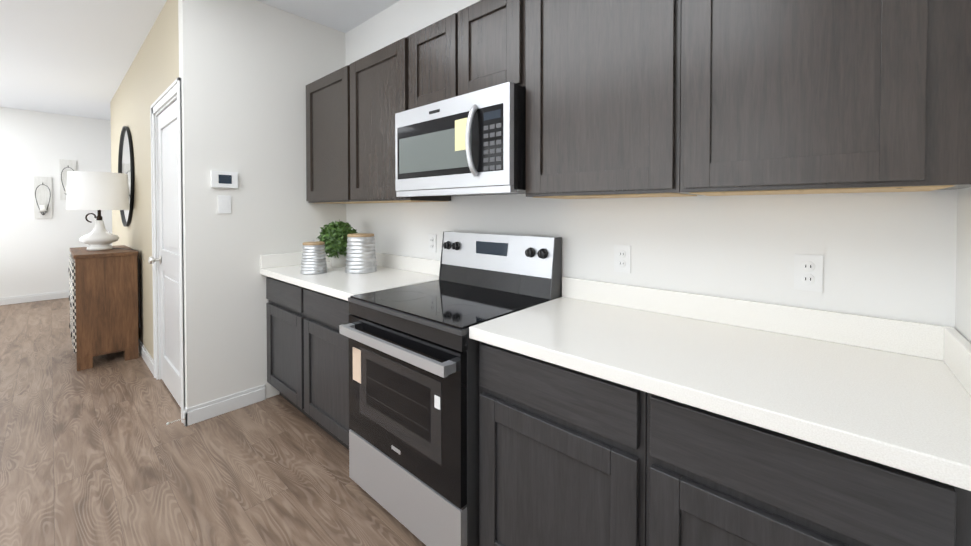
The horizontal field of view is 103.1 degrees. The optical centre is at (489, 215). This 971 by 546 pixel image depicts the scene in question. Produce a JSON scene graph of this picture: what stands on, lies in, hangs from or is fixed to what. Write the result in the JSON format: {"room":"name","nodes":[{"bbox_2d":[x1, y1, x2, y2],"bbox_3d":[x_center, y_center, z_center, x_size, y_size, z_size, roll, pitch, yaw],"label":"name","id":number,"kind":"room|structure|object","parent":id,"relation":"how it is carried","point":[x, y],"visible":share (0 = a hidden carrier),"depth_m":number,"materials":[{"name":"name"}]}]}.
{"room":"kitchen","nodes":[
{"label":"kitchen","id":0,"kind":"room"},
{"bbox_2d":[0,107,111,297],"bbox_3d":[-7.102,-0.130,5.012,0.120,2.740,5.000,1,1,41],"label":"wall","id":1,"kind":"structure","parent":0,"point":[35,253],"depth_m":5.59,"materials":[{"name":"white paint"}]},
{"bbox_2d":[0,291,69,304],"bbox_3d":[-7.051,1.188,4.988,0.014,0.105,5.000,1,1,41],"label":"baseboard","id":2,"kind":"structure","parent":1,"relation":"attached to","point":[32,298],"depth_m":5.55,"materials":[{"name":"white wood"}]},
{"bbox_2d":[34,176,51,217],"bbox_3d":[-6.449,-0.269,5.569,0.120,0.600,0.170,1,1,41],"label":"sconce","id":3,"kind":"object","parent":1,"relation":"attached to","point":[42,197],"visible":1,"depth_m":5.58,"materials":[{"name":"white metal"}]},
{"bbox_2d":[59,159,75,199],"bbox_3d":[-6.284,-0.542,5.752,0.120,0.600,0.170,1,1,41],"label":"sconce","id":4,"kind":"object","parent":1,"relation":"attached to","point":[67,165],"visible":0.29,"depth_m":5.75,"materials":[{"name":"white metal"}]},
{"bbox_2d":[110,0,178,359],"bbox_3d":[-3.433,-0.112,3.806,4.085,2.740,0.115,1,1,41],"label":"wall","id":5,"kind":"structure","parent":0,"point":[151,76],"depth_m":3.35,"materials":[{"name":"beige paint"}]},
{"bbox_2d":[118,126,133,226],"bbox_3d":[-3.814,-0.411,4.039,1.044,1.044,0.026,1,1,41],"label":"round mirror","id":6,"kind":"object","parent":5,"relation":"attached to","point":[126,160],"visible":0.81,"depth_m":3.94,"materials":[{"name":"silver glass"}]},
{"bbox_2d":[138,338,153,375],"bbox_3d":[-3.825,1.201,4.085,3.155,0.105,0.014,1,1,41],"label":"baseboard","id":7,"kind":"structure","parent":5,"relation":"attached to","point":[146,356],"depth_m":3.28,"materials":[{"name":"white wood"}]},
{"bbox_2d":[148,100,180,407],"bbox_3d":[-2.260,0.250,2.697,0.813,2.025,0.107,1,1,41],"label":"pantry door","id":8,"kind":"structure","parent":5,"relation":"in","point":[168,259],"depth_m":2.74,"materials":[{"name":"white wood"}]},
{"bbox_2d":[150,77,184,422],"bbox_3d":[-2.225,0.211,2.739,0.987,2.126,0.133,1,1,41],"label":"door frame","id":9,"kind":"structure","parent":5,"relation":"attached to","point":[169,95],"depth_m":2.85,"materials":[{"name":"white wood"}]},
{"bbox_2d":[183,406,187,426],"bbox_3d":[-1.862,1.228,2.362,0.049,0.105,0.014,1,1,41],"label":"baseboard","id":10,"kind":"structure","parent":5,"relation":"attached to","point":[185,420],"depth_m":2.35,"materials":[{"name":"white wood"}]},
{"bbox_2d":[0,0,399,119],"bbox_3d":[-3.734,-1.505,2.035,9.081,0.100,5.240,1,1,41],"label":"ceiling","id":11,"kind":"structure","parent":0,"point":[71,57],"depth_m":3.26,"materials":[{"name":"white paint"}]},
{"bbox_2d":[0,298,425,545],"bbox_3d":[-3.734,1.334,2.078,9.081,0.100,5.240,1,1,41],"label":"floor","id":12,"kind":"structure","parent":0,"point":[100,453],"depth_m":1.99,"materials":[{"name":"brown wood"}]},
{"bbox_2d":[68,245,138,370],"bbox_3d":[-3.600,0.786,3.581,0.950,0.950,0.405,1,1,41],"label":"chest","id":13,"kind":"object","parent":12,"relation":"on","point":[103,291],"visible":1,"depth_m":3.27,"materials":[{"name":"brown wood"}]},
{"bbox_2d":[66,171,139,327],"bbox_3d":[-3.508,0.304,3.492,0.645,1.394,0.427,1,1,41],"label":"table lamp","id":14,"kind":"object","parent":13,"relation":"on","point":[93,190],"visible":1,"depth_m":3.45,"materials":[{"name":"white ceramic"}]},
{"bbox_2d":[266,277,317,424],"bbox_3d":[-1.135,0.838,2.711,0.597,0.874,0.603,1,1,41],"label":"base cabinet","id":15,"kind":"object","parent":12,"relation":"on","point":[285,316],"visible":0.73,"depth_m":2.47,"materials":[{"name":"grey wood"}]},
{"bbox_2d":[303,288,349,449],"bbox_3d":[-0.669,0.844,2.302,0.642,0.874,0.603,1,1,41],"label":"base cabinet","id":16,"kind":"object","parent":12,"relation":"on","point":[326,375],"visible":0.38,"depth_m":2.10,"materials":[{"name":"grey wood"}]},
{"bbox_2d":[260,252,439,300],"bbox_3d":[-0.904,0.338,2.480,1.239,0.132,0.634,1,1,41],"label":"countertop","id":17,"kind":"structure","parent":16,"relation":"on","point":[393,271],"depth_m":2.38,"materials":[{"name":"stone"}]},
{"bbox_2d":[300,240,326,274],"bbox_3d":[-1.129,0.257,2.477,0.158,0.212,0.158,1,1,41],"label":"canister","id":18,"kind":"object","parent":17,"relation":"on","point":[313,259],"visible":1,"depth_m":2.42,"materials":[{"name":"silver metal"}]},
{"bbox_2d":[316,219,357,267],"bbox_3d":[-1.074,0.191,2.734,0.283,0.336,0.288,1,1,41],"label":"boxwood plant","id":19,"kind":"object","parent":17,"relation":"on","point":[333,236],"visible":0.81,"depth_m":2.66,"materials":[{"name":"green plant"}]},
{"bbox_2d":[345,231,376,273],"bbox_3d":[-0.842,0.232,2.523,0.197,0.262,0.197,1,1,41],"label":"canister","id":20,"kind":"object","parent":17,"relation":"on","point":[360,255],"visible":1,"depth_m":2.45,"materials":[{"name":"silver metal"}]},
{"bbox_2d":[339,231,561,545],"bbox_3d":[-0.182,0.694,1.788,0.757,1.190,0.712,1,1,41],"label":"range","id":21,"kind":"object","parent":12,"relation":"on","point":[414,409],"visible":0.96,"depth_m":1.56,"materials":[{"name":"grey metal"}]},
{"bbox_2d":[479,341,646,545],"bbox_3d":[0.366,0.858,1.394,0.583,0.874,0.603,1,1,41],"label":"base cabinet","id":22,"kind":"object","parent":12,"relation":"on","point":[562,456],"visible":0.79,"depth_m":1.15,"materials":[{"name":"grey wood"}]},
{"bbox_2d":[646,393,970,545],"bbox_3d":[0.810,0.864,1.004,0.597,0.874,0.603,1,1,41],"label":"base cabinet","id":23,"kind":"object","parent":12,"relation":"on","point":[713,479],"visible":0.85,"depth_m":0.80,"materials":[{"name":"grey wood"}]},
{"bbox_2d":[469,277,970,490],"bbox_3d":[0.580,0.358,1.177,1.180,0.132,0.634,1,1,41],"label":"countertop","id":24,"kind":"structure","parent":23,"relation":"on","point":[894,393],"depth_m":1.02,"materials":[{"name":"stone"}]},
{"bbox_2d":[178,0,345,407],"bbox_3d":[-1.549,-0.096,2.770,0.115,2.740,1.044,1,1,41],"label":"wall","id":25,"kind":"structure","parent":0,"point":[249,70],"depth_m":2.56,"materials":[{"name":"white paint"}]},
{"bbox_2d":[218,195,230,213],"bbox_3d":[-1.712,-0.074,2.491,0.009,0.116,0.072,1,1,41],"label":"switch plate","id":26,"kind":"object","parent":25,"relation":"attached to","point":[224,204],"visible":1,"depth_m":2.49,"materials":[{"name":"white plastic"}]},
{"bbox_2d":[211,171,237,187],"bbox_3d":[-1.706,-0.234,2.483,0.024,0.104,0.144,1,1,41],"label":"thermostat","id":27,"kind":"object","parent":25,"relation":"attached to","point":[222,179],"visible":1,"depth_m":2.47,"materials":[{"name":"white plastic"}]},
{"bbox_2d":[185,384,265,425],"bbox_3d":[-1.707,1.225,2.513,0.014,0.105,0.446,1,1,41],"label":"baseboard","id":28,"kind":"structure","parent":25,"relation":"attached to","point":[210,409],"depth_m":2.49,"materials":[{"name":"white wood"}]},
{"bbox_2d":[345,0,957,327],"bbox_3d":[-2.046,-0.115,3.981,9.081,2.740,0.120,1,1,41],"label":"wall","id":29,"kind":"structure","parent":0,"point":[890,255],"depth_m":1.37,"materials":[{"name":"white paint"}]},
{"bbox_2d":[306,65,378,203],"bbox_3d":[-1.028,-0.535,2.782,0.637,0.884,0.323,1,1,41],"label":"upper cabinet","id":30,"kind":"object","parent":29,"relation":"attached to","point":[328,138],"visible":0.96,"depth_m":2.65,"materials":[{"name":"grey wood"}]},
{"bbox_2d":[350,36,450,202],"bbox_3d":[-0.562,-0.529,2.373,0.602,0.884,0.323,1,1,41],"label":"upper cabinet","id":31,"kind":"object","parent":29,"relation":"attached to","point":[379,89],"visible":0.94,"depth_m":2.26,"materials":[{"name":"grey wood"}]},
{"bbox_2d":[428,234,435,252],"bbox_3d":[-0.361,0.171,2.420,0.070,0.114,0.009,1,1,41],"label":"electrical outlet","id":32,"kind":"object","parent":29,"relation":"attached to","point":[431,242],"visible":1,"depth_m":2.42,"materials":[{"name":"white plastic"}]},
{"bbox_2d":[408,0,525,109],"bbox_3d":[-0.048,-0.748,1.919,0.762,0.431,0.323,1,1,41],"label":"upper cabinet","id":33,"kind":"object","parent":29,"relation":"attached to","point":[479,45],"visible":0.67,"depth_m":1.75,"materials":[{"name":"grey wood"}]},
{"bbox_2d":[395,82,525,196],"bbox_3d":[-0.092,-0.313,1.876,0.754,0.430,0.453,1,1,41],"label":"microwave","id":34,"kind":"object","parent":33,"relation":"attached to","point":[471,144],"visible":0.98,"depth_m":1.66,"materials":[{"name":"silver metal"}]},
{"bbox_2d":[526,0,696,198],"bbox_3d":[0.458,-0.515,1.478,0.583,0.884,0.323,1,1,41],"label":"upper cabinet","id":35,"kind":"object","parent":29,"relation":"attached to","point":[603,97],"visible":0.96,"depth_m":1.34,"materials":[{"name":"grey wood"}]},
{"bbox_2d":[614,245,630,272],"bbox_3d":[0.555,0.179,1.616,0.070,0.114,0.009,1,1,41],"label":"electrical outlet","id":36,"kind":"object","parent":29,"relation":"attached to","point":[622,258],"visible":1,"depth_m":1.61,"materials":[{"name":"white plastic"}]},
{"bbox_2d":[794,254,822,291],"bbox_3d":[1.007,0.179,1.219,0.070,0.114,0.009,1,1,41],"label":"electrical outlet","id":37,"kind":"object","parent":29,"relation":"attached to","point":[808,272],"visible":1,"depth_m":1.22,"materials":[{"name":"white plastic"}]},
{"bbox_2d":[680,0,970,195],"bbox_3d":[0.902,-0.509,1.089,0.597,0.884,0.323,1,1,41],"label":"upper cabinet","id":38,"kind":"object","parent":29,"relation":"attached to","point":[815,96],"visible":1,"depth_m":0.96,"materials":[{"name":"grey wood"}]},
{"bbox_2d":[955,187,970,342],"bbox_3d":[-0.367,-0.041,-0.898,0.120,2.740,5.000,1,1,41],"label":"wall","id":39,"kind":"structure","parent":0,"point":[963,294],"depth_m":0.97,"materials":[{"name":"white paint"}]}
]}

